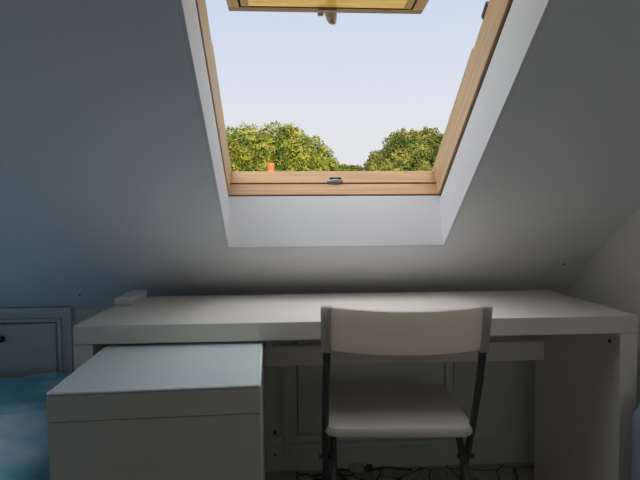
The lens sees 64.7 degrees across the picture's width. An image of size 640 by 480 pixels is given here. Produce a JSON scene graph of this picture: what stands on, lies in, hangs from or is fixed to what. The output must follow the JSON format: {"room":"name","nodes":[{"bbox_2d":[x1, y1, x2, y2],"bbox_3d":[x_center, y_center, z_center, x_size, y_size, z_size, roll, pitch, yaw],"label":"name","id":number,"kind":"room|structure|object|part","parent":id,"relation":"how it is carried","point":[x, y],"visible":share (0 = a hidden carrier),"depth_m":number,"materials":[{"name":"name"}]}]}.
{"room":"attic bedroom","nodes":[
{"label":"attic bedroom","id":0,"kind":"room"},
{"bbox_2d":[15,307,535,455],"bbox_3d":[-0.923,0.586,1.977,3.769,0.675,0.070,-1,3,-3],"label":"wall","id":1,"kind":"structure","parent":0,"point":[507,401],"depth_m":2.06,"materials":[{"name":"paint"}]},
{"bbox_2d":[0,323,57,377],"bbox_3d":[-1.226,0.560,1.929,0.430,0.476,0.053,-1,3,-3],"label":"door","id":2,"kind":"structure","parent":1,"relation":"in","point":[26,349],"depth_m":1.94,"materials":[{"name":"paint"}]},
{"bbox_2d":[0,307,73,372],"bbox_3d":[-1.226,0.560,1.932,0.558,0.604,0.024,-1,3,-3],"label":"trim","id":3,"kind":"structure","parent":1,"relation":"attached to","point":[63,316],"depth_m":1.93,"materials":[{"name":"paint"}]},
{"bbox_2d":[297,340,443,432],"bbox_3d":[0.204,0.536,2.027,0.587,0.457,0.020,-1,3,-3],"label":"door","id":4,"kind":"structure","parent":1,"relation":"in","point":[310,376],"depth_m":2.01,"materials":[{"name":"paint"}]},
{"bbox_2d":[283,340,458,448],"bbox_3d":[0.205,0.536,2.013,0.703,0.573,0.024,-1,3,-3],"label":"trim","id":5,"kind":"structure","parent":1,"relation":"attached to","point":[292,440],"depth_m":2.01,"materials":[{"name":"paint"}]},
{"bbox_2d":[265,428,534,471],"bbox_3d":[0.009,0.848,2.020,1.908,0.135,0.016,-1,3,-3],"label":"baseboard","id":6,"kind":"structure","parent":1,"relation":"attached to","point":[490,446],"depth_m":2.03,"materials":[{"name":"paint"}]},
{"bbox_2d":[0,0,639,392],"bbox_3d":[-0.829,-0.258,0.177,3.769,2.674,5.671,-1,3,-3],"label":"ceiling","id":7,"kind":"structure","parent":0,"point":[107,192],"depth_m":1.37,"materials":[{"name":"paint"}]},
{"bbox_2d":[176,0,553,248],"bbox_3d":[0.072,-0.468,1.333,0.827,1.017,1.324,-1,3,-3],"label":"window","id":8,"kind":"structure","parent":7,"relation":"attached to","point":[257,209],"depth_m":1.67,"materials":[{"name":"paint"}]},
{"bbox_3d":[0.057,-0.916,1.371,0.750,0.062,1.195,-1,0,-3],"label":"sash","id":9,"kind":"part","parent":8,"relation":"part of","materials":[{"name":"brown wood"}]},
{"bbox_3d":[0.028,-0.880,1.954,0.073,0.011,0.024,-1,0,-3],"label":"handle","id":10,"kind":"part","parent":8,"relation":"part of","materials":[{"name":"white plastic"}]},
{"bbox_3d":[0.043,-0.856,1.955,0.046,0.044,0.024,-1,0,-3],"label":"handle lever","id":11,"kind":"part","parent":8,"relation":"part of","materials":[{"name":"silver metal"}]},
{"bbox_3d":[0.051,-0.180,1.751,0.827,0.106,0.058,-1,-35,-3],"label":"rail","id":12,"kind":"part","parent":8,"relation":"part of","materials":[{"name":"brown wood"}]},
{"bbox_2d":[265,393,533,479],"bbox_3d":[-0.812,1.071,0.093,4.009,0.120,5.620,-1,3,-3],"label":"floor","id":13,"kind":"structure","parent":0,"point":[498,471],"depth_m":1.98,"materials":[{"name":"carpet"}]},
{"bbox_2d":[46,341,265,479],"bbox_3d":[-0.353,0.613,1.332,0.409,0.674,0.660,-1,3,-6],"label":"drawer unit","id":14,"kind":"object","parent":13,"relation":"on","point":[182,410],"visible":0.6,"depth_m":1.00,"materials":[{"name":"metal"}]},
{"bbox_3d":[-0.355,0.279,1.316,0.409,0.006,0.659,-1,3,-6],"label":"glass","id":15,"kind":"part","parent":14,"relation":"part of","materials":[{"name":"white glass"}]},
{"bbox_3d":[-0.321,0.634,1.016,0.407,0.569,0.020,-1,3,-6],"label":"panel","id":16,"kind":"part","parent":14,"relation":"part of","materials":[{"name":"wood"}]},
{"bbox_3d":[-0.161,0.617,1.362,0.020,0.570,0.636,-1,3,-6],"label":"panel","id":17,"kind":"part","parent":14,"relation":"part of","materials":[{"name":"wood"}]},
{"bbox_2d":[73,290,637,479],"bbox_3d":[0.107,0.569,1.607,1.518,0.730,0.485,-1,3,-3],"label":"desk","id":18,"kind":"object","parent":13,"relation":"on","point":[584,353],"visible":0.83,"depth_m":1.52,"materials":[{"name":"wood"}]},
{"bbox_3d":[-0.625,0.601,1.566,0.050,0.680,0.485,-1,3,-3],"label":"panel","id":19,"kind":"part","parent":18,"relation":"part of","materials":[{"name":"wood"}]},
{"bbox_2d":[114,290,146,305],"bbox_3d":[-0.630,0.192,1.690,0.050,0.024,0.183,-1,3,-3],"label":"plastic box","id":20,"kind":"object","parent":18,"relation":"on","point":[129,298],"visible":1,"depth_m":1.63,"materials":[{"name":"white plastic"}]},
{"bbox_3d":[0.095,0.402,1.776,1.416,0.068,0.020,-1,3,-3],"label":"rail","id":21,"kind":"part","parent":18,"relation":"part of","materials":[{"name":"wood"}]},
{"bbox_3d":[0.842,0.587,1.650,0.048,0.680,0.485,-1,3,-3],"label":"panel","id":22,"kind":"part","parent":18,"relation":"part of","materials":[{"name":"wood"}]},
{"bbox_2d":[337,463,412,472],"bbox_3d":[0.203,0.901,2.002,0.326,0.024,0.032,-1,3,-3],"label":"lead","id":23,"kind":"object","parent":13,"relation":"on","point":[356,467],"visible":0.98,"depth_m":2.00,"materials":[{"name":"grey plastic"}]},
{"bbox_2d":[364,464,372,471],"bbox_3d":[0.189,0.902,2.001,0.038,0.022,0.024,-1,3,-3],"label":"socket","id":24,"kind":"object","parent":23,"relation":"attached to","point":[369,467],"depth_m":1.99,"materials":[{"name":"grey plastic"}]},
{"bbox_3d":[0.285,0.908,2.009,0.162,0.008,0.024,0,3,1],"label":"cord","id":25,"kind":"part","parent":23,"relation":"part of","materials":[{"name":"black plastic"}]},
{"bbox_2d":[319,304,492,479],"bbox_3d":[0.207,0.552,1.316,0.422,0.807,0.684,0,3,1],"label":"folding chair","id":26,"kind":"object","parent":13,"relation":"on","point":[348,410],"visible":1,"depth_m":1.30,"materials":[{"name":"plastic"}]},
{"bbox_3d":[0.018,0.550,1.379,0.025,0.774,0.356,0,3,1],"label":"leg","id":27,"kind":"part","parent":26,"relation":"part of","materials":[{"name":"grey metal"}]},
{"bbox_3d":[0.035,0.728,1.215,0.019,0.438,0.433,0,3,1],"label":"leg","id":28,"kind":"part","parent":26,"relation":"part of","materials":[{"name":"grey metal"}]},
{"bbox_3d":[0.209,0.489,1.477,0.392,0.026,0.355,0,3,1],"label":"seat","id":29,"kind":"part","parent":26,"relation":"part of","materials":[{"name":"plastic"}]},
{"bbox_3d":[0.203,0.211,1.181,0.380,0.112,0.087,0,3,1],"label":"backrest","id":30,"kind":"part","parent":26,"relation":"part of","materials":[{"name":"plastic"}]},
{"bbox_3d":[0.379,0.726,1.210,0.019,0.438,0.433,0,3,1],"label":"leg","id":31,"kind":"part","parent":26,"relation":"part of","materials":[{"name":"grey metal"}]},
{"bbox_3d":[0.398,0.547,1.374,0.025,0.774,0.356,0,3,1],"label":"leg","id":32,"kind":"part","parent":26,"relation":"part of","materials":[{"name":"grey metal"}]},
{"bbox_2d":[631,403,639,479],"bbox_3d":[0.896,0.668,1.288,0.164,0.548,0.174,-1,3,-3],"label":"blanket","id":33,"kind":"object","parent":13,"relation":"on","point":[635,431],"visible":1,"depth_m":1.30,"materials":[{"name":"grey fabric"}]},
{"bbox_3d":[-1.628,0.797,1.024,1.950,0.352,1.755,-1,3,-3],"label":"bed","id":34,"kind":"object","parent":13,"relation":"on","visible":0},
{"bbox_2d":[0,371,71,479],"bbox_3d":[-1.620,0.662,1.010,1.967,0.258,1.771,-1,3,-3],"label":"duvet","id":35,"kind":"object","parent":34,"relation":"on","point":[24,443],"visible":0.47,"depth_m":1.45,"materials":[{"name":"blue fabric"}]},
{"bbox_2d":[561,206,639,407],"bbox_3d":[1.119,-0.248,0.168,0.120,2.720,5.670,-1,3,-3],"label":"wall","id":36,"kind":"structure","parent":0,"point":[611,279],"depth_m":1.65,"materials":[{"name":"paint"}]},
{"label":"outside","id":37,"kind":"structure","parent":0,"visible":0},
{"bbox_3d":[-7.182,1.320,126.589,300.000,0.200,246.800,-1,3,-3],"label":"ground","id":38,"kind":"structure","parent":37,"visible":0},
{"bbox_2d":[267,163,273,170],"bbox_3d":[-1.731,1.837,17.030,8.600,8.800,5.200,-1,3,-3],"label":"chimney","id":39,"kind":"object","parent":38,"relation":"on","point":[270,165],"visible":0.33,"depth_m":16.74,"materials":[{"name":"brick"}]},
{"bbox_2d":[225,120,340,170],"bbox_3d":[-4.750,-0.685,29.896,12.496,12.730,5.119,-1,3,-6],"label":"tree","id":40,"kind":"object","parent":38,"relation":"on","point":[250,151],"visible":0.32,"depth_m":28.64,"materials":[{"name":"green plant"}]},
{"bbox_2d":[338,164,363,170],"bbox_3d":[1.865,0.222,33.243,2.344,10.514,2.159,1,3,35],"label":"tree","id":41,"kind":"object","parent":38,"relation":"on","point":[344,167],"visible":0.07,"depth_m":32.62,"materials":[{"name":"green plant"}]},
{"bbox_2d":[363,126,443,170],"bbox_3d":[6.640,-0.625,30.518,8.137,12.390,4.763,0,3,1],"label":"tree","id":42,"kind":"object","parent":38,"relation":"on","point":[414,150],"visible":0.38,"depth_m":29.29,"materials":[{"name":"green plant"}]}
]}

